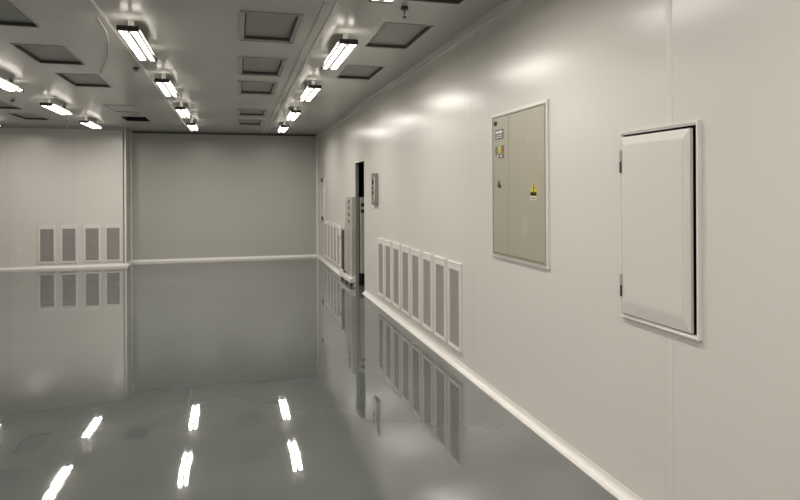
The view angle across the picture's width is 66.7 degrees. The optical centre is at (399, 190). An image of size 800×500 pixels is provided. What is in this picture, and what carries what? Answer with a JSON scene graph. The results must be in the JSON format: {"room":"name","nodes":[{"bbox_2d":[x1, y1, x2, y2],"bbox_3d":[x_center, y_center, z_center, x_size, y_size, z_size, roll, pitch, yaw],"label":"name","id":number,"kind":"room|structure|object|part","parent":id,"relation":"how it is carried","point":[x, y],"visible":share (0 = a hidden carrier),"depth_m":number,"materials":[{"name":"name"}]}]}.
{"room":"clean room","nodes":[
{"label":"clean room","id":0,"kind":"room"},
{"bbox_2d":[0,128,124,266],"bbox_3d":[-8.091,0.136,12.001,4.960,2.850,0.050,0,0,-15],"label":"wall","id":1,"kind":"structure","parent":0,"point":[49,177],"depth_m":12.29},
{"bbox_2d":[38,225,55,263],"bbox_3d":[-7.101,1.076,12.229,0.310,0.760,0.023,0,0,-15],"label":"air vent","id":2,"kind":"object","parent":1,"relation":"in","point":[46,236],"visible":1,"depth_m":12.23,"materials":[{"name":"grey metal"}]},
{"bbox_2d":[0,126,124,129],"bbox_3d":[-8.086,-1.269,11.957,4.960,0.040,0.040,0,0,-15],"label":"trim","id":3,"kind":"structure","parent":1,"relation":"attached to","point":[35,127],"depth_m":12.29,"materials":[{"name":"grey paint"}]},
{"bbox_2d":[0,263,127,269],"bbox_3d":[-8.051,1.536,11.957,5.000,0.050,0.050,0,0,-15],"label":"baseboard","id":4,"kind":"structure","parent":1,"relation":"attached to","point":[119,264],"depth_m":12.30,"materials":[{"name":"white"}]},
{"bbox_2d":[60,225,76,262],"bbox_3d":[-6.715,1.074,12.333,0.310,0.760,0.023,0,0,-15],"label":"air vent","id":5,"kind":"object","parent":1,"relation":"in","point":[68,233],"visible":1,"depth_m":12.33,"materials":[{"name":"grey metal"}]},
{"bbox_2d":[84,225,100,261],"bbox_3d":[-6.300,1.072,12.445,0.310,0.760,0.023,0,0,-15],"label":"air vent","id":6,"kind":"object","parent":1,"relation":"in","point":[92,244],"visible":1,"depth_m":12.45,"materials":[{"name":"grey metal"}]},
{"bbox_2d":[105,224,120,261],"bbox_3d":[-5.919,1.070,12.548,0.310,0.760,0.023,0,0,-15],"label":"air vent","id":7,"kind":"object","parent":1,"relation":"in","point":[113,231],"visible":1,"depth_m":12.55,"materials":[{"name":"grey metal"}]},
{"bbox_2d":[124,128,126,263],"bbox_3d":[-5.699,0.124,12.616,0.038,2.850,0.008,0,0,-15],"label":"trim","id":8,"kind":"structure","parent":1,"relation":"attached to","point":[125,242],"depth_m":12.61,"materials":[{"name":"white paint"}]},
{"bbox_2d":[123,129,130,262],"bbox_3d":[-5.793,0.125,12.911,0.050,2.850,0.610,0,0,-15],"label":"wall","id":9,"kind":"structure","parent":0,"point":[128,191],"depth_m":12.90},
{"bbox_2d":[132,133,316,259],"bbox_3d":[-3.896,0.116,13.765,4.060,2.850,0.050,0,0,-15],"label":"wall","id":10,"kind":"structure","parent":0,"point":[194,195],"depth_m":13.71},
{"bbox_2d":[130,131,132,260],"bbox_3d":[-5.830,0.125,13.201,0.030,2.850,0.030,0,0,-15],"label":"trim","id":11,"kind":"structure","parent":10,"relation":"attached to","point":[130,131],"depth_m":13.19,"materials":[{"name":"white paint"}]},
{"bbox_2d":[132,131,315,135],"bbox_3d":[-3.891,-1.290,13.722,4.060,0.040,0.040,0,0,-15],"label":"trim","id":12,"kind":"structure","parent":10,"relation":"attached to","point":[132,131],"depth_m":13.70,"materials":[{"name":"grey plastic"}]},
{"bbox_2d":[132,254,316,262],"bbox_3d":[-3.876,1.516,13.717,4.060,0.050,0.050,0,0,-15],"label":"baseboard","id":13,"kind":"structure","parent":10,"relation":"attached to","point":[307,255],"depth_m":13.69,"materials":[{"name":"white"}]},
{"bbox_2d":[316,135,317,254],"bbox_3d":[-1.945,0.106,14.260,0.035,2.850,0.012,0,0,-15],"label":"trim","id":14,"kind":"structure","parent":10,"relation":"attached to","point":[316,135],"depth_m":14.26,"materials":[{"name":"white paint"}]},
{"bbox_2d":[0,0,502,134],"bbox_3d":[-3.907,-1.334,4.271,9.220,0.050,18.480,0,0,-15],"label":"ceiling","id":15,"kind":"structure","parent":0,"point":[197,45],"depth_m":6.10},
{"bbox_2d":[0,101,20,108],"bbox_3d":[-6.066,-1.318,9.157,0.424,0.050,0.904,0,0,-15],"label":"ceiling vent","id":16,"kind":"object","parent":15,"relation":"in","point":[3,105],"visible":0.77,"depth_m":9.51,"materials":[{"name":"grey metal"}]},
{"bbox_2d":[0,77,23,92],"bbox_3d":[-4.439,-1.243,6.737,0.154,0.128,1.128,0,0,-15],"label":"ceiling light","id":17,"kind":"object","parent":15,"relation":"attached to","point":[9,85],"visible":1,"depth_m":7.02,"materials":[{"name":"grey plastic"}]},
{"bbox_3d":[-4.438,-1.225,6.737,0.140,0.008,0.840,0,0,-15],"label":"reflector plate","id":18,"kind":"part","parent":17,"relation":"part of","materials":[{"name":"grey"}]},
{"bbox_2d":[0,0,40,27],"bbox_3d":[-2.980,-1.333,4.423,0.434,0.050,0.834,0,0,-15],"label":"ceiling vent","id":19,"kind":"object","parent":15,"relation":"in","point":[10,14],"visible":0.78,"depth_m":4.66,"materials":[{"name":"grey metal"}]},
{"bbox_2d":[7,113,49,119],"bbox_3d":[-6.460,-1.316,10.615,0.424,0.050,0.884,0,0,-15],"label":"ceiling vent","id":20,"kind":"object","parent":15,"relation":"in","point":[22,116],"visible":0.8,"depth_m":10.77,"materials":[{"name":"grey metal"}]},
{"bbox_2d":[9,43,84,64],"bbox_3d":[-3.370,-1.331,5.866,0.434,0.050,0.844,0,0,-15],"label":"ceiling vent","id":21,"kind":"object","parent":15,"relation":"in","point":[43,54],"visible":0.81,"depth_m":5.91,"materials":[{"name":"grey metal"}]},
{"bbox_2d":[40,98,72,115],"bbox_3d":[-5.033,-1.240,8.938,0.154,0.128,1.128,0,0,-15],"label":"ceiling light","id":22,"kind":"object","parent":15,"relation":"attached to","point":[63,111],"visible":1,"depth_m":8.81,"materials":[{"name":"grey plastic"}]},
{"bbox_2d":[55,73,111,87],"bbox_3d":[-3.736,-1.329,7.222,0.434,0.050,0.854,0,0,-15],"label":"ceiling vent","id":23,"kind":"object","parent":15,"relation":"in","point":[77,80],"visible":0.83,"depth_m":7.31,"materials":[{"name":"grey metal"}]},
{"bbox_2d":[79,117,101,128],"bbox_3d":[-5.596,-1.237,11.024,0.154,0.128,1.128,0,0,-15],"label":"ceiling light","id":24,"kind":"object","parent":15,"relation":"attached to","point":[90,124],"visible":1,"depth_m":10.88,"materials":[{"name":"grey plastic"}]},
{"bbox_2d":[96,16,108,73],"bbox_3d":[-2.775,-1.285,5.692,0.090,0.064,2.463,0,0,-26],"label":"cable","id":25,"kind":"object","parent":15,"relation":"hanging from","point":[96,16],"visible":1,"depth_m":5.28,"materials":[{"name":"grey plastic"}]},
{"bbox_2d":[104,105,141,112],"bbox_3d":[-4.390,-1.317,9.646,0.434,0.032,0.834,0,0,-15],"label":"ceiling vent","id":26,"kind":"object","parent":15,"relation":"in","point":[115,108],"visible":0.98,"depth_m":9.67,"materials":[{"name":"grey metal"}]},
{"bbox_2d":[120,116,149,120],"bbox_3d":[-4.786,-1.570,11.031,0.470,0.530,0.750,0,0,-15],"label":"ceiling vent","id":27,"kind":"object","parent":15,"relation":"attached to","point":[125,118],"visible":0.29,"depth_m":11.35,"materials":[{"name":"black metal"}]},
{"bbox_2d":[116,19,156,61],"bbox_3d":[-2.175,-1.254,5.070,0.154,0.128,1.128,0,0,-15],"label":"ceiling light","id":28,"kind":"object","parent":15,"relation":"attached to","point":[131,34],"visible":1,"depth_m":4.91,"materials":[{"name":"grey plastic"}]},
{"bbox_3d":[-2.242,-1.199,5.052,0.008,0.013,1.072,0,0,-15],"label":"rail","id":29,"kind":"part","parent":28,"relation":"part of","materials":[{"name":"grey plastic"}]},
{"bbox_3d":[-2.175,-1.236,5.070,0.140,0.008,0.840,0,0,-15],"label":"reflector plate","id":30,"kind":"part","parent":28,"relation":"part of","materials":[{"name":"grey metal"}]},
{"bbox_3d":[-2.109,-1.200,5.088,0.008,0.013,1.072,0,0,-15],"label":"rail","id":31,"kind":"part","parent":28,"relation":"part of","materials":[{"name":"grey plastic"}]},
{"bbox_2d":[90,0,191,132],"bbox_3d":[-2.266,-1.314,4.714,0.020,0.006,18.280,0,0,-15],"label":"trim","id":32,"kind":"structure","parent":15,"relation":"attached to","point":[92,1],"depth_m":5.67,"materials":[{"name":"white paint"}]},
{"bbox_2d":[155,73,178,97],"bbox_3d":[-2.749,-1.251,7.194,0.154,0.128,1.128,0,0,-15],"label":"ceiling light","id":33,"kind":"object","parent":15,"relation":"attached to","point":[164,84],"visible":1,"depth_m":7.06,"materials":[{"name":"grey plastic"}]},
{"bbox_3d":[-2.749,-1.233,7.194,0.140,0.008,0.840,0,0,-15],"label":"reflector plate","id":34,"kind":"part","parent":33,"relation":"part of","materials":[{"name":"grey"}]},
{"bbox_2d":[175,102,190,118],"bbox_3d":[-3.344,-1.248,9.395,0.154,0.128,1.128,0,0,-15],"label":"ceiling light","id":35,"kind":"object","parent":15,"relation":"attached to","point":[181,110],"visible":1,"depth_m":9.24,"materials":[{"name":"grey plastic"}]},
{"bbox_2d":[186,119,198,130],"bbox_3d":[-3.907,-1.245,11.480,0.154,0.128,1.128,0,0,-15],"label":"ceiling light","id":36,"kind":"object","parent":15,"relation":"attached to","point":[191,124],"visible":1,"depth_m":11.29,"materials":[{"name":"grey plastic"}]},
{"bbox_2d":[237,120,262,125],"bbox_3d":[-2.872,-1.329,11.646,0.467,0.058,0.852,0,0,-15],"label":"ceiling vent","id":37,"kind":"object","parent":15,"relation":"in","point":[239,122],"visible":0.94,"depth_m":11.87,"materials":[{"name":"grey metal"}]},
{"bbox_2d":[238,109,267,116],"bbox_3d":[-2.478,-1.331,10.188,0.467,0.058,0.832,0,0,-15],"label":"ceiling vent","id":38,"kind":"object","parent":15,"relation":"in","point":[241,112],"visible":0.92,"depth_m":10.37,"materials":[{"name":"grey metal"}]},
{"bbox_2d":[238,81,277,94],"bbox_3d":[-1.830,-1.335,7.789,0.467,0.058,0.962,0,0,-15],"label":"ceiling vent","id":39,"kind":"object","parent":15,"relation":"in","point":[244,87],"visible":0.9,"depth_m":7.89,"materials":[{"name":"grey metal"}]},
{"bbox_2d":[239,56,286,76],"bbox_3d":[-1.472,-1.336,6.461,0.467,0.058,0.932,0,0,-15],"label":"ceiling vent","id":40,"kind":"object","parent":15,"relation":"in","point":[249,66],"visible":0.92,"depth_m":6.52,"materials":[{"name":"grey metal"}]},
{"bbox_2d":[239,10,303,43],"bbox_3d":[-1.059,-1.338,4.931,0.467,0.058,0.882,0,0,-15],"label":"ceiling vent","id":41,"kind":"object","parent":15,"relation":"in","point":[255,26],"visible":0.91,"depth_m":4.96,"materials":[{"name":"grey metal"}]},
{"bbox_2d":[277,121,288,132],"bbox_3d":[-2.294,-1.253,11.915,0.154,0.128,1.128,0,0,-15],"label":"ceiling light","id":42,"kind":"object","parent":15,"relation":"attached to","point":[284,127],"visible":1,"depth_m":11.72,"materials":[{"name":"grey plastic"}]},
{"bbox_2d":[285,106,300,120],"bbox_3d":[-1.731,-1.256,9.830,0.154,0.128,1.128,0,0,-15],"label":"ceiling light","id":43,"kind":"object","parent":15,"relation":"attached to","point":[294,113],"visible":1,"depth_m":9.66,"materials":[{"name":"grey plastic"}]},
{"bbox_2d":[263,0,326,133],"bbox_3d":[-0.758,-1.322,5.121,0.015,0.005,18.280,0,0,-15],"label":"trim","id":44,"kind":"structure","parent":15,"relation":"attached to","point":[325,1],"depth_m":5.69,"materials":[{"name":"grey paint"}]},
{"bbox_2d":[266,0,338,133],"bbox_3d":[-0.680,-1.323,5.142,0.015,0.005,18.280,0,0,-15],"label":"trim","id":45,"kind":"structure","parent":15,"relation":"attached to","point":[336,2],"depth_m":5.69,"materials":[{"name":"grey paint"}]},
{"bbox_2d":[299,80,321,101],"bbox_3d":[-1.137,-1.259,7.629,0.154,0.128,1.128,0,0,-15],"label":"ceiling light","id":46,"kind":"object","parent":15,"relation":"attached to","point":[311,90],"visible":1,"depth_m":7.48,"materials":[{"name":"grey plastic"}]},
{"bbox_2d":[321,33,357,70],"bbox_3d":[-0.563,-1.262,5.505,0.154,0.128,1.128,0,0,-15],"label":"ceiling light","id":47,"kind":"object","parent":15,"relation":"attached to","point":[345,46],"visible":1,"depth_m":5.36,"materials":[{"name":"grey plastic"}]},
{"bbox_3d":[-0.630,-1.207,5.487,0.008,0.013,1.072,0,0,-15],"label":"rail","id":48,"kind":"part","parent":47,"relation":"part of","materials":[{"name":"grey plastic"}]},
{"bbox_3d":[-0.563,-1.244,5.505,0.140,0.008,0.840,0,0,-15],"label":"reflector plate","id":49,"kind":"part","parent":47,"relation":"part of","materials":[{"name":"grey"}]},
{"bbox_3d":[-0.496,-1.208,5.523,0.008,0.013,1.072,0,0,-15],"label":"rail","id":50,"kind":"part","parent":47,"relation":"part of","materials":[{"name":"grey plastic"}]},
{"bbox_2d":[336,65,384,79],"bbox_3d":[-0.455,-1.345,6.809,0.414,0.050,0.764,0,0,-15],"label":"ceiling vent","id":51,"kind":"object","parent":15,"relation":"in","point":[360,72],"visible":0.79,"depth_m":6.87,"materials":[{"name":"grey metal"}]},
{"bbox_2d":[369,0,393,3],"bbox_3d":[0.021,-1.264,3.343,0.154,0.128,1.128,0,0,-15],"label":"ceiling light","id":52,"kind":"object","parent":15,"relation":"attached to","point":[378,1],"visible":1,"depth_m":3.87,"materials":[{"name":"grey plastic"}]},
{"bbox_2d":[363,22,433,49],"bbox_3d":[-0.030,-1.347,5.235,0.414,0.050,0.824,0,0,-15],"label":"ceiling vent","id":53,"kind":"object","parent":15,"relation":"in","point":[389,35],"visible":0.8,"depth_m":5.29,"materials":[{"name":"grey metal"}]},
{"bbox_2d":[400,6,408,18],"bbox_3d":[0.033,-1.290,4.392,0.060,0.078,0.060,0,0,-15],"label":"sprinkler","id":54,"kind":"object","parent":15,"relation":"attached to","point":[404,9],"visible":1,"depth_m":4.38,"materials":[{"name":"grey metal"}]},
{"bbox_2d":[404,0,465,4],"bbox_3d":[0.337,-1.349,3.879,0.414,0.050,0.834,0,0,-15],"label":"ceiling vent","id":55,"kind":"object","parent":15,"relation":"in","point":[452,2],"visible":1,"depth_m":4.28,"materials":[{"name":"grey metal"}]},
{"bbox_2d":[0,257,617,499],"bbox_3d":[-2.503,1.584,4.646,12.100,0.100,18.480,0,0,-15],"label":"floor","id":56,"kind":"structure","parent":0,"point":[259,378],"depth_m":4.43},
{"bbox_2d":[339,197,355,285],"bbox_3d":[-0.891,0.811,10.247,0.100,1.430,1.028,0,0,-15],"label":"cabinet","id":57,"kind":"object","parent":56,"relation":"on","point":[347,271],"visible":1,"depth_m":9.99,"materials":[{"name":"grey metal"}]},
{"bbox_3d":[-0.967,1.016,10.588,0.070,0.780,0.230,0,0,-15],"label":"post","id":58,"kind":"part","parent":57,"relation":"part of","materials":[{"name":"grey plastic"}]},
{"bbox_3d":[-0.889,1.421,10.251,0.100,0.110,1.020,0,0,-15],"label":"frame","id":59,"kind":"part","parent":57,"relation":"part of","materials":[{"name":"white paint"}]},
{"bbox_2d":[359,197,364,285],"bbox_3d":[-0.374,0.813,10.251,0.760,1.420,0.810,0,0,-15],"label":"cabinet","id":60,"kind":"object","parent":56,"relation":"on","point":[361,199],"visible":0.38,"depth_m":9.78,"materials":[{"name":"grey metal"}]},
{"bbox_3d":[-0.619,1.425,9.827,0.040,0.200,0.040,0,0,-15],"label":"leg","id":61,"kind":"part","parent":60,"relation":"part of","materials":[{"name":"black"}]},
{"bbox_2d":[358,162,363,196],"bbox_3d":[0.099,0.296,10.177,1.680,2.450,3.300,0,0,-15],"label":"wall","id":62,"kind":"structure","parent":0,"point":[360,165],"depth_m":11.61,"materials":[{"name":"black"}]},
{"bbox_2d":[318,0,799,499],"bbox_3d":[0.478,0.094,5.453,0.050,2.850,18.480,0,0,-15],"label":"wall","id":63,"kind":"structure","parent":0,"point":[555,341],"depth_m":3.11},
{"bbox_2d":[320,178,323,219],"bbox_3d":[-1.730,0.180,13.475,0.030,0.920,0.520,0,0,-15],"label":"hatch","id":64,"kind":"object","parent":63,"relation":"attached to","point":[321,179],"visible":1,"depth_m":13.45,"materials":[{"name":"white paint"}]},
{"bbox_3d":[-1.719,0.180,13.478,0.008,0.840,0.460,0,0,-15],"label":"door","id":65,"kind":"part","parent":64,"relation":"part of","materials":[{"name":"white paint"}]},
{"bbox_2d":[325,220,327,256],"bbox_3d":[-1.563,1.009,12.887,0.023,0.760,0.310,0,0,-15],"label":"air vent","id":66,"kind":"object","parent":63,"relation":"in","point":[326,255],"visible":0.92,"depth_m":12.83,"materials":[{"name":"grey metal"}]},
{"bbox_2d":[327,221,329,258],"bbox_3d":[-1.459,1.009,12.501,0.023,0.760,0.310,0,0,-15],"label":"air vent","id":67,"kind":"object","parent":63,"relation":"in","point":[328,222],"visible":0.88,"depth_m":12.55,"materials":[{"name":"grey metal"}]},
{"bbox_2d":[330,222,333,260],"bbox_3d":[-1.355,1.008,12.114,0.023,0.760,0.310,0,0,-15],"label":"air vent","id":68,"kind":"object","parent":63,"relation":"in","point":[331,223],"visible":0.9,"depth_m":12.14,"materials":[{"name":"grey metal"}]},
{"bbox_2d":[333,223,336,263],"bbox_3d":[-1.250,1.008,11.728,0.023,0.760,0.310,0,0,-15],"label":"air vent","id":69,"kind":"object","parent":63,"relation":"in","point":[334,224],"visible":0.96,"depth_m":11.71,"materials":[{"name":"grey metal"}]},
{"bbox_2d":[316,254,355,285],"bbox_3d":[-1.339,1.503,12.014,0.050,0.050,4.660,0,0,-15],"label":"baseboard","id":70,"kind":"structure","parent":63,"relation":"attached to","point":[327,263],"depth_m":12.30,"materials":[{"name":"white"}]},
{"bbox_2d":[337,224,340,265],"bbox_3d":[-1.146,1.007,11.342,0.023,0.760,0.310,0,0,-15],"label":"air vent","id":71,"kind":"object","parent":63,"relation":"in","point":[338,236],"visible":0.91,"depth_m":11.31,"materials":[{"name":"grey metal"}]},
{"bbox_2d":[355,163,358,285],"bbox_3d":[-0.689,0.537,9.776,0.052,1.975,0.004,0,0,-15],"label":"door","id":72,"kind":"structure","parent":63,"relation":"in","point":[356,164],"depth_m":9.77,"materials":[{"name":"grey metal"}]},
{"bbox_2d":[355,159,364,263],"bbox_3d":[-0.619,0.522,9.414,0.006,2.005,0.740,0,0,-15],"label":"door frame","id":73,"kind":"structure","parent":63,"relation":"in","point":[364,159],"depth_m":9.07,"materials":[{"name":"white paint"}]},
{"bbox_2d":[371,173,378,204],"bbox_3d":[-0.348,-0.027,8.325,0.054,0.430,0.285,0,0,-15],"label":"control panel","id":74,"kind":"object","parent":63,"relation":"attached to","point":[374,177],"visible":1,"depth_m":8.24,"materials":[{"name":"metal"}]},
{"bbox_3d":[-0.363,-0.027,8.323,0.004,0.390,0.240,0,0,-15],"label":"plate","id":75,"kind":"part","parent":74,"relation":"part of","materials":[{"name":"metal"}]},
{"bbox_3d":[-0.307,-0.029,8.191,0.028,0.385,0.005,0,0,-15],"label":"plate","id":76,"kind":"part","parent":74,"relation":"part of","materials":[{"name":"metal"}]},
{"bbox_2d":[377,237,384,297],"bbox_3d":[-0.252,1.003,8.031,0.023,0.760,0.310,0,0,-15],"label":"air vent","id":77,"kind":"object","parent":63,"relation":"in","point":[380,242],"visible":1,"depth_m":7.98,"materials":[{"name":"grey metal"}]},
{"bbox_2d":[384,240,391,302],"bbox_3d":[-0.147,1.002,7.645,0.023,0.760,0.310,0,0,-15],"label":"air vent","id":78,"kind":"object","parent":63,"relation":"in","point":[387,244],"visible":0.99,"depth_m":7.61,"materials":[{"name":"grey metal"}]},
{"bbox_2d":[392,242,400,308],"bbox_3d":[-0.043,1.002,7.258,0.023,0.760,0.310,0,0,-15],"label":"air vent","id":79,"kind":"object","parent":63,"relation":"in","point":[396,248],"visible":1,"depth_m":7.23,"materials":[{"name":"grey metal"}]},
{"bbox_2d":[401,245,410,315],"bbox_3d":[0.064,1.001,6.863,0.023,0.760,0.310,0,0,-15],"label":"air vent","id":80,"kind":"object","parent":63,"relation":"in","point":[405,250],"visible":1,"depth_m":6.86,"materials":[{"name":"grey metal"}]},
{"bbox_2d":[411,248,420,323],"bbox_3d":[0.168,1.001,6.476,0.023,0.760,0.310,0,0,-15],"label":"air vent","id":81,"kind":"object","parent":63,"relation":"in","point":[415,254],"visible":1,"depth_m":6.47,"materials":[{"name":"grey metal"}]},
{"bbox_2d":[316,0,521,136],"bbox_3d":[0.423,-1.306,5.440,0.050,0.050,18.280,0,0,-15],"label":"trim","id":82,"kind":"structure","parent":63,"relation":"attached to","point":[503,5],"depth_m":5.67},
{"bbox_2d":[422,252,432,331],"bbox_3d":[0.272,1.000,6.090,0.023,0.760,0.310,0,0,-15],"label":"air vent","id":83,"kind":"object","parent":63,"relation":"in","point":[427,258],"visible":1,"depth_m":6.06,"materials":[{"name":"grey metal"}]},
{"bbox_2d":[434,255,446,341],"bbox_3d":[0.377,1.000,5.704,0.023,0.760,0.310,0,0,-15],"label":"air vent","id":84,"kind":"object","parent":63,"relation":"in","point":[440,269],"visible":1,"depth_m":5.68,"materials":[{"name":"grey metal"}]},
{"bbox_2d":[448,260,461,352],"bbox_3d":[0.478,0.999,5.328,0.023,0.760,0.310,0,0,-15],"label":"air vent","id":85,"kind":"object","parent":63,"relation":"in","point":[454,268],"visible":1,"depth_m":5.31,"materials":[{"name":"white metal"}]},
{"bbox_2d":[362,290,641,499],"bbox_3d":[1.136,1.491,2.848,0.050,0.050,12.910,0,0,-15],"label":"baseboard","id":86,"kind":"structure","parent":63,"relation":"attached to","point":[591,469],"depth_m":3.96,"materials":[{"name":"white plastic"}]},
{"bbox_2d":[492,99,549,268],"bbox_3d":[0.793,-0.042,4.122,0.033,1.044,0.830,0,0,-15],"label":"electrical panel","id":87,"kind":"object","parent":63,"relation":"attached to","point":[520,135],"visible":1,"depth_m":4.03,"materials":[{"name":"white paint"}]},
{"bbox_3d":[0.715,-0.407,4.383,0.002,0.068,0.135,0,0,-15],"label":"name plate","id":88,"kind":"part","parent":87,"relation":"part of","materials":[{"name":"white"}]},
{"bbox_3d":[0.731,-0.042,4.368,0.018,0.980,0.259,0,0,-15],"label":"door","id":89,"kind":"part","parent":87,"relation":"part of","materials":[{"name":"beige paint"}]},
{"bbox_3d":[0.831,-0.042,3.997,0.018,0.980,0.503,0,0,-15],"label":"door","id":90,"kind":"part","parent":87,"relation":"part of","materials":[{"name":"beige paint"}]},
{"bbox_2d":[619,120,701,340],"bbox_3d":[1.220,0.164,2.779,0.163,0.912,0.530,0,0,-15],"label":"hatch","id":91,"kind":"object","parent":63,"relation":"attached to","point":[660,167],"visible":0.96,"depth_m":2.71,"materials":[{"name":"white paint"}]},
{"bbox_3d":[1.146,0.159,2.766,0.004,0.750,0.390,0,0,-16],"label":"door panel","id":92,"kind":"part","parent":91,"relation":"part of","materials":[{"name":"white paint"}]},
{"bbox_2d":[666,0,671,124],"bbox_3d":[1.192,-0.814,2.694,0.001,1.040,0.034,0,0,-15],"label":"trim","id":93,"kind":"structure","parent":63,"relation":"attached to","point":[668,2],"depth_m":2.69,"materials":[{"name":"white paint"}]},
{"bbox_2d":[668,332,673,499],"bbox_3d":[1.201,1.071,2.694,0.001,0.890,0.034,0,0,-15],"label":"trim","id":94,"kind":"structure","parent":63,"relation":"attached to","point":[670,335],"depth_m":2.69,"materials":[{"name":"white paint"}]}
]}

